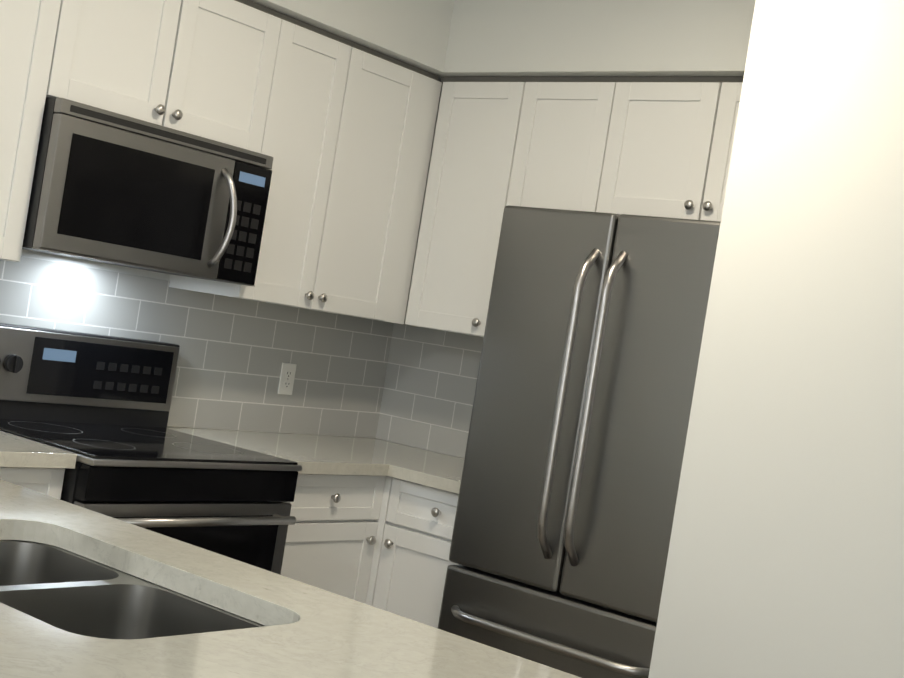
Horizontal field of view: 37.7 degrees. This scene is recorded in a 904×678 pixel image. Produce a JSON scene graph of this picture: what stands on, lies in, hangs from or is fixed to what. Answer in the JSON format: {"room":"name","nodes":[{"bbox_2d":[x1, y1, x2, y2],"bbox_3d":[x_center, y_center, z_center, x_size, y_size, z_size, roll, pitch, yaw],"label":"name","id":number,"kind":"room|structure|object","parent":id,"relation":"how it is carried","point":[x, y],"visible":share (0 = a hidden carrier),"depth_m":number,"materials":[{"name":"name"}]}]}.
{"room":"kitchen","nodes":[
{"label":"kitchen","id":0,"kind":"room"},
{"bbox_2d":[21,249,364,437],"bbox_3d":[-2.749,-0.445,2.178,0.100,2.740,8.200,9,0,39],"label":"wall","id":1,"kind":"structure","parent":0,"point":[86,263],"depth_m":4.15,"materials":[{"name":"white paint"}]},
{"bbox_2d":[0,256,393,437],"bbox_3d":[-1.186,0.013,4.101,0.007,0.482,2.980,9,0,39],"label":"tile backsplash","id":2,"kind":"structure","parent":1,"relation":"attached to","point":[234,354],"depth_m":4.62,"materials":[{"name":"grey tile"}]},
{"bbox_2d":[278,363,296,394],"bbox_3d":[-0.602,0.146,4.833,0.008,0.115,0.070,9,0,39],"label":"outlet","id":3,"kind":"object","parent":2,"relation":"attached to","point":[287,377],"visible":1,"depth_m":4.83,"materials":[{"name":"white plastic"}]},
{"bbox_2d":[0,0,743,336],"bbox_3d":[-0.337,-0.536,3.526,1.894,0.910,2.924,9,0,39],"label":"upper cabinet","id":4,"kind":"object","parent":1,"relation":"attached to","point":[338,128],"visible":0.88,"depth_m":4.30,"materials":[{"name":"white wood"}]},
{"bbox_2d":[22,97,272,286],"bbox_3d":[-0.958,-0.423,3.916,0.478,0.407,0.776,9,0,39],"label":"over-the-range microwave","id":5,"kind":"object","parent":4,"relation":"attached to","point":[110,187],"visible":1,"depth_m":3.74,"materials":[{"name":"grey metal"}]},
{"bbox_2d":[381,97,463,458],"bbox_3d":[0.567,0.073,4.676,2.000,2.740,0.100,9,0,39],"label":"wall","id":6,"kind":"structure","parent":0,"point":[420,222],"depth_m":5.23,"materials":[{"name":"white paint"}]},
{"bbox_2d":[376,320,483,457],"bbox_3d":[0.465,0.273,4.664,1.893,0.482,0.007,9,0,39],"label":"tile backsplash","id":7,"kind":"structure","parent":6,"relation":"attached to","point":[429,389],"depth_m":5.11,"materials":[{"name":"grey tile"}]},
{"bbox_2d":[648,0,903,677],"bbox_3d":[1.372,0.205,2.802,1.820,2.740,0.200,9,0,39],"label":"wall","id":8,"kind":"structure","parent":0,"point":[785,558],"depth_m":3.13,"materials":[{"name":"white paint"}]},
{"bbox_3d":[-1.501,1.193,0.985,4.120,0.100,8.400,9,0,39],"label":"floor","id":9,"kind":"structure","parent":0,"visible":0},
{"bbox_2d":[0,323,301,574],"bbox_3d":[-0.979,0.613,3.860,0.752,1.195,0.753,9,0,39],"label":"range","id":10,"kind":"object","parent":9,"relation":"on","point":[99,405],"visible":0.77,"depth_m":3.86,"materials":[{"name":"black metal"}]},
{"bbox_2d":[0,467,458,628],"bbox_3d":[-0.287,0.886,3.216,2.710,0.875,3.073,9,0,39],"label":"base cabinet","id":11,"kind":"object","parent":9,"relation":"on","point":[382,542],"visible":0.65,"depth_m":4.27,"materials":[{"name":"white wood"}]},
{"bbox_2d":[0,426,580,677],"bbox_3d":[-0.333,0.519,3.034,2.777,0.244,3.482,9,0,39],"label":"countertop","id":12,"kind":"structure","parent":11,"relation":"on","point":[86,593],"depth_m":2.12,"materials":[{"name":"stone"}]},
{"bbox_2d":[438,205,720,677],"bbox_3d":[0.548,0.562,3.956,0.792,1.772,0.892,9,0,39],"label":"fridge","id":13,"kind":"object","parent":9,"relation":"on","point":[577,434],"visible":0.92,"depth_m":3.64,"materials":[{"name":"grey metal"}]},
{"bbox_3d":[-1.057,-1.612,0.978,4.120,0.100,8.400,9,0,39],"label":"ceiling","id":14,"kind":"structure","parent":0,"visible":0},
{"bbox_2d":[250,0,755,96],"bbox_3d":[-0.246,-1.212,3.505,1.900,0.450,2.980,9,0,39],"label":"soffit","id":15,"kind":"structure","parent":14,"relation":"attached to","point":[525,38],"depth_m":4.37,"materials":[{"name":"white paint"}]}
]}

